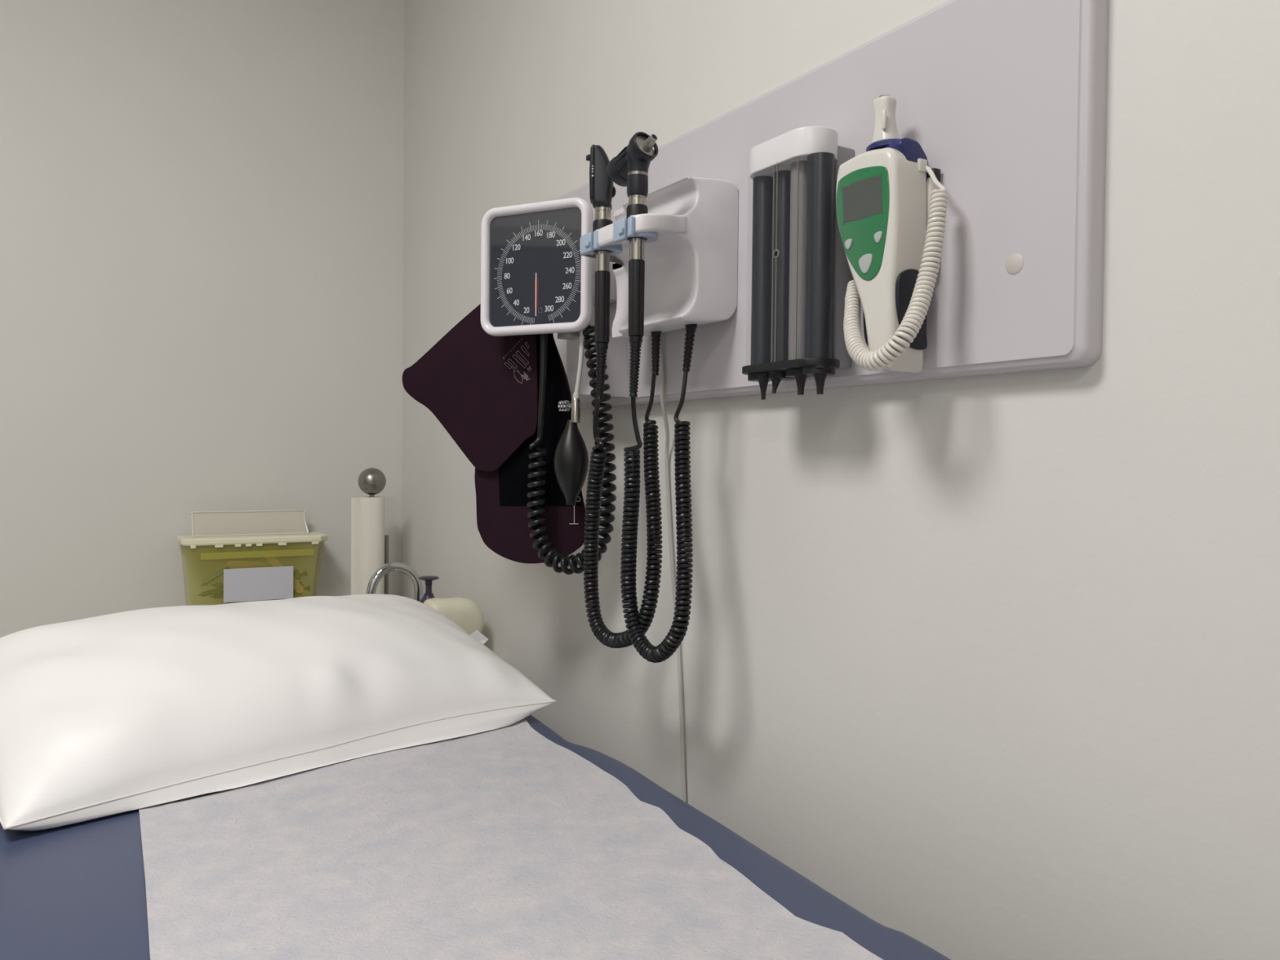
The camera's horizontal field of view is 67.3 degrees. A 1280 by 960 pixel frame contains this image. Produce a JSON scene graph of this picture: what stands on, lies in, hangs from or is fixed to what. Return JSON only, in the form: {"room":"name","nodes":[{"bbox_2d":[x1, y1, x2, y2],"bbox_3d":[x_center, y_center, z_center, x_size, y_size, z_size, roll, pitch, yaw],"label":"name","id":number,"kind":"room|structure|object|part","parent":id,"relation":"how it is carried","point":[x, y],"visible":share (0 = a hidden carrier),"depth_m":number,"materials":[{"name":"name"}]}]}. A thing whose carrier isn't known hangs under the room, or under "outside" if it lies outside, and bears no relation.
{"room":"examination room","nodes":[
{"label":"examination room","id":0,"kind":"room"},
{"bbox_2d":[0,0,404,637],"bbox_3d":[-1.708,-0.152,1.786,2.550,2.700,0.100,0,1,-32],"label":"wall","id":1,"kind":"structure","parent":0,"point":[202,201],"depth_m":2.15,"materials":[{"name":"paint"}]},
{"bbox_2d":[402,303,588,564],"bbox_3d":[-0.218,-0.083,1.474,0.362,0.418,0.071,1,1,36],"label":"pressure cuff","id":2,"kind":"object","parent":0,"point":[482,388],"visible":0.86,"depth_m":1.47,"materials":[{"name":"purple fabric"}]},
{"bbox_3d":[-0.168,-0.063,1.459,0.200,0.381,0.003,1,1,26],"label":"panel","id":3,"kind":"part","parent":2,"relation":"part of","materials":[{"name":"purple fabric"}]},
{"bbox_3d":[-0.105,-0.106,1.377,0.021,0.016,0.016,1,1,26],"label":"valve knob","id":4,"kind":"part","parent":2,"relation":"part of","materials":[{"name":"silver metal"}]},
{"bbox_3d":[-0.098,-0.025,1.375,0.050,0.122,0.050,0,1,-32],"label":"squeeze bulb","id":5,"kind":"part","parent":2,"relation":"part of","materials":[{"name":"black rubber"}]},
{"bbox_2d":[401,0,1279,959],"bbox_3d":[0.541,-0.107,0.666,0.100,2.700,4.370,0,1,-32],"label":"wall","id":6,"kind":"structure","parent":0,"point":[990,664],"depth_m":0.95,"materials":[{"name":"paint"}]},
{"bbox_2d":[553,0,1109,409],"bbox_3d":[0.115,-0.289,1.233,0.028,0.363,1.011,0,1,-32],"label":"board","id":7,"kind":"object","parent":6,"relation":"attached to","point":[1007,99],"visible":0.69,"depth_m":0.89,"materials":[{"name":"white plastic"}]},
{"bbox_2d":[480,197,628,574],"bbox_3d":[-0.107,-0.131,1.441,0.211,0.533,0.163,1,1,26],"label":"pressure gauge","id":8,"kind":"object","parent":7,"relation":"attached to","point":[535,278],"visible":0.92,"depth_m":1.38,"materials":[{"name":"white plastic"}]},
{"bbox_3d":[-0.150,-0.303,1.380,0.182,0.187,0.020,1,1,26],"label":"frame","id":9,"kind":"part","parent":8,"relation":"part of","materials":[{"name":"white plastic"}]},
{"bbox_2d":[579,175,738,375],"bbox_3d":[0.005,-0.255,1.233,0.163,0.234,0.208,0,1,-32],"label":"transformer","id":10,"kind":"object","parent":7,"relation":"attached to","point":[690,227],"visible":0.94,"depth_m":1.19,"materials":[{"name":"white plastic"}]},
{"bbox_3d":[-0.065,-0.294,1.196,0.004,0.006,0.009,0,1,-32],"label":"release lever","id":11,"kind":"part","parent":10,"relation":"part of","materials":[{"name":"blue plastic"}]},
{"bbox_3d":[-0.022,-0.292,1.127,0.004,0.006,0.009,0,1,-32],"label":"release lever","id":12,"kind":"part","parent":10,"relation":"part of","materials":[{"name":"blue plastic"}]},
{"bbox_2d":[583,144,662,648],"bbox_3d":[-0.022,-0.097,1.254,0.102,0.640,0.121,1,1,-2],"label":"ophthalmoscope","id":13,"kind":"object","parent":10,"relation":"in","point":[602,188],"visible":0.97,"depth_m":1.23,"materials":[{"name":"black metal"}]},
{"bbox_3d":[-0.059,-0.382,1.202,0.007,0.066,0.031,1,1,0],"label":"plate","id":14,"kind":"part","parent":13,"relation":"part of","materials":[{"name":"black plastic"}]},
{"bbox_3d":[-0.024,0.042,1.260,0.118,0.363,0.094,1,1,11],"label":"coiled cord","id":15,"kind":"part","parent":13,"relation":"part of","materials":[{"name":"black plastic"}]},
{"bbox_2d":[606,132,693,662],"bbox_3d":[0.012,-0.090,1.169,0.109,0.634,0.117,1,1,0],"label":"otoscope","id":16,"kind":"object","parent":10,"relation":"in","point":[629,168],"visible":1,"depth_m":1.16,"materials":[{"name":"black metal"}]},
{"bbox_3d":[0.020,0.044,1.186,0.090,0.364,0.088,1,1,1],"label":"coiled cord","id":17,"kind":"part","parent":16,"relation":"part of","materials":[{"name":"black plastic"}]},
{"bbox_2d":[658,333,686,802],"bbox_3d":[0.042,0.329,1.344,0.036,1.091,0.075,0,1,-32],"label":"power cord","id":18,"kind":"object","parent":10,"relation":"hanging from","point":[661,357],"visible":0.71,"depth_m":1.34,"materials":[{"name":"grey plastic"}]},
{"bbox_2d":[742,126,853,382],"bbox_3d":[0.173,-0.239,1.049,0.071,0.256,0.134,0,1,-32],"label":"dispenser","id":19,"kind":"object","parent":7,"relation":"attached to","point":[802,274],"visible":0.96,"depth_m":1.02,"materials":[{"name":"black plastic"}]},
{"bbox_2d":[754,372,768,399],"bbox_3d":[0.138,-0.105,1.075,0.022,0.030,0.022,0,1,-32],"label":"ear speculum","id":20,"kind":"object","parent":19,"relation":"hanging from","point":[763,381],"visible":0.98,"depth_m":1.07,"materials":[{"name":"black"}]},
{"bbox_2d":[767,371,782,393],"bbox_3d":[0.151,-0.109,1.060,0.022,0.028,0.022,0,1,-32],"label":"ear speculum","id":21,"kind":"object","parent":19,"relation":"hanging from","point":[776,381],"visible":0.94,"depth_m":1.05,"materials":[{"name":"black"}]},
{"bbox_2d":[742,357,839,382],"bbox_3d":[0.162,-0.119,1.046,0.050,0.016,0.134,0,1,-32],"label":"tray","id":22,"kind":"object","parent":19,"relation":"on","point":[784,365],"depth_m":1.02,"materials":[{"name":"black plastic"}]},
{"bbox_2d":[791,368,807,395],"bbox_3d":[0.171,-0.105,1.021,0.022,0.028,0.022,0,1,-32],"label":"ear speculum","id":23,"kind":"object","parent":19,"relation":"hanging from","point":[800,380],"visible":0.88,"depth_m":1.02,"materials":[{"name":"black"}]},
{"bbox_2d":[813,364,831,394],"bbox_3d":[0.187,-0.104,0.996,0.024,0.030,0.024,0,1,-32],"label":"ear speculum","id":24,"kind":"object","parent":19,"relation":"hanging from","point":[820,378],"visible":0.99,"depth_m":0.99,"materials":[{"name":"black"}]},
{"bbox_3d":[0.188,-0.237,1.068,0.026,0.233,0.114,0,1,-32],"label":"plate","id":25,"kind":"part","parent":19,"relation":"part of","materials":[{"name":"grey plastic"}]},
{"bbox_2d":[835,94,947,373],"bbox_3d":[0.236,-0.238,0.929,0.090,0.273,0.128,0,1,-32],"label":"thermometer","id":26,"kind":"object","parent":7,"relation":"attached to","point":[891,206],"visible":1,"depth_m":0.91,"materials":[{"name":"white plastic"}]},
{"bbox_3d":[0.215,-0.246,0.930,0.003,0.110,0.071,0,1,-32],"label":"control panel","id":27,"kind":"part","parent":26,"relation":"part of","materials":[{"name":"green plastic"}]},
{"bbox_3d":[0.240,-0.349,0.939,0.022,0.048,0.026,0,1,-32],"label":"probe handle","id":28,"kind":"part","parent":26,"relation":"part of","materials":[{"name":"white plastic"}]},
{"bbox_3d":[0.231,-0.203,0.921,0.073,0.202,0.119,0,1,-32],"label":"coiled cord","id":29,"kind":"part","parent":26,"relation":"part of","materials":[{"name":"white plastic"}]},
{"bbox_3d":[-0.532,1.270,-0.020,2.650,0.050,4.470,0,1,-32],"label":"floor","id":30,"kind":"structure","parent":0,"visible":0},
{"bbox_2d":[0,715,951,959],"bbox_3d":[-0.001,0.796,0.573,0.738,0.886,2.440,0,1,-32],"label":"exam table","id":31,"kind":"object","parent":30,"relation":"on","point":[77,891],"visible":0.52,"depth_m":0.90,"materials":[{"name":"blue leather"}]},
{"bbox_2d":[138,718,883,959],"bbox_3d":[0.016,0.371,0.607,0.564,0.033,2.200,0,1,-32],"label":"paper","id":32,"kind":"object","parent":31,"relation":"on","point":[508,842],"visible":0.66,"depth_m":0.93,"materials":[{"name":"white paper"}]},
{"bbox_2d":[0,594,556,831],"bbox_3d":[-0.535,0.275,1.423,0.790,0.176,0.498,0,1,-42],"label":"pillow","id":33,"kind":"object","parent":32,"relation":"on","point":[101,716],"visible":1,"depth_m":1.24,"materials":[{"name":"white fabric"}]},
{"bbox_3d":[-1.050,0.775,1.766,1.447,0.860,0.664,0,1,-32],"label":"countertop","id":34,"kind":"structure","parent":30,"relation":"on","visible":0},
{"bbox_2d":[176,506,327,602],"bbox_3d":[-0.870,0.202,2.167,0.305,0.276,0.124,0,1,-32],"label":"sharps container","id":35,"kind":"object","parent":34,"relation":"on","point":[218,529],"visible":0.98,"depth_m":2.14,"materials":[{"name":"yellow plastic"}]},
{"bbox_2d":[197,586,223,596],"bbox_3d":[-0.940,0.245,2.131,0.075,0.024,0.017,0,1,-31],"label":"syringe","id":36,"kind":"object","parent":35,"relation":"in","point":[218,590],"visible":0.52,"depth_m":2.12,"materials":[{"name":"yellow plastic"}]},
{"bbox_2d":[200,566,233,586],"bbox_3d":[-0.926,0.208,2.104,0.067,0.048,0.017,0,1,-34],"label":"syringe","id":37,"kind":"object","parent":35,"relation":"in","point":[220,573],"visible":0.77,"depth_m":2.10,"materials":[{"name":"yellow plastic"}]},
{"bbox_2d":[209,592,223,599],"bbox_3d":[-0.924,0.258,2.156,0.075,0.017,0.017,-2,2,-34],"label":"syringe","id":38,"kind":"object","parent":35,"relation":"in","point":[217,595],"visible":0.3,"depth_m":2.14,"materials":[{"name":"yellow plastic"}]},
{"bbox_2d":[211,582,223,587],"bbox_3d":[-0.918,0.238,2.151,0.075,0.019,0.017,0,1,-24],"label":"syringe","id":39,"kind":"object","parent":35,"relation":"in","point":[216,584],"visible":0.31,"depth_m":2.14,"materials":[{"name":"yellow plastic"}]},
{"bbox_2d":[226,560,272,568],"bbox_3d":[-0.860,0.190,2.137,0.110,0.027,0.002,0,1,-36],"label":"tongue depressor","id":40,"kind":"object","parent":35,"relation":"in","point":[230,564],"visible":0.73,"depth_m":2.13,"materials":[{"name":"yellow wood"}]},
{"bbox_3d":[-0.870,0.134,2.165,0.305,0.019,0.124,0,1,-32],"label":"lid","id":41,"kind":"part","parent":35,"relation":"part of","materials":[{"name":"beige plastic"}]},
{"bbox_2d":[265,553,303,593],"bbox_3d":[-0.800,0.210,2.165,0.085,0.094,0.004,0,1,-39],"label":"tongue depressor","id":42,"kind":"object","parent":35,"relation":"in","point":[269,557],"visible":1,"depth_m":2.15,"materials":[{"name":"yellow wood"}]},
{"bbox_2d":[275,592,302,599],"bbox_3d":[-0.803,0.267,2.178,0.075,0.029,0.017,0,1,-40],"label":"syringe","id":43,"kind":"object","parent":35,"relation":"in","point":[296,594],"visible":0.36,"depth_m":2.19,"materials":[{"name":"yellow plastic"}]},
{"bbox_2d":[293,568,299,575],"bbox_3d":[-0.819,0.229,2.214,0.067,0.048,0.017,0,1,-30],"label":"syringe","id":44,"kind":"object","parent":35,"relation":"in","point":[295,571],"visible":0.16,"depth_m":2.22,"materials":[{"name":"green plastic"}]},
{"bbox_2d":[293,570,307,579],"bbox_3d":[-0.802,0.226,2.209,0.074,0.033,0.017,0,1,-31],"label":"syringe","id":45,"kind":"object","parent":35,"relation":"in","point":[297,575],"visible":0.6,"depth_m":2.21,"materials":[{"name":"green plastic"}]},
{"bbox_2d":[294,585,310,592],"bbox_3d":[-0.805,0.255,2.228,0.075,0.017,0.017,-2,2,-33],"label":"syringe","id":46,"kind":"object","parent":35,"relation":"in","point":[308,588],"visible":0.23,"depth_m":2.24,"materials":[{"name":"green plastic"}]},
{"bbox_2d":[358,467,388,594],"bbox_3d":[-0.617,0.156,2.209,0.128,0.370,0.128,0,1,-32],"label":"paper towel holder","id":47,"kind":"object","parent":34,"relation":"on","point":[371,481],"visible":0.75,"depth_m":2.19,"materials":[{"name":"grey metal"}]},
{"bbox_2d":[351,496,384,595],"bbox_3d":[-0.619,0.183,2.205,0.058,0.288,0.067,1,1,17],"label":"paper towel roll","id":48,"kind":"object","parent":47,"relation":"on","point":[367,513],"visible":0.6,"depth_m":2.18,"materials":[{"name":"white paper"}]},
{"bbox_3d":[-0.592,0.232,2.244,0.010,0.206,0.010,0,1,-32],"label":"arm","id":49,"kind":"part","parent":47,"relation":"part of","materials":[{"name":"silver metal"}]},
{"bbox_2d":[365,561,423,601],"bbox_3d":[-0.521,0.261,2.095,0.139,0.166,0.084,1,1,-3],"label":"faucet","id":50,"kind":"object","parent":34,"relation":"on","point":[386,568],"visible":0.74,"depth_m":2.08,"materials":[{"name":"silver metal"}]},
{"bbox_2d":[417,575,439,603],"bbox_3d":[-0.420,0.270,1.910,0.042,0.158,0.042,0,1,-32],"label":"pump bottle","id":51,"kind":"object","parent":34,"relation":"on","point":[428,580],"visible":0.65,"depth_m":1.90,"materials":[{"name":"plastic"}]},
{"bbox_2d":[423,597,484,635],"bbox_3d":[-0.368,0.290,1.884,0.121,0.120,0.076,0,1,-32],"label":"plastic container","id":52,"kind":"object","parent":34,"relation":"on","point":[465,613],"visible":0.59,"depth_m":1.86,"materials":[{"name":"beige plastic"}]}
]}

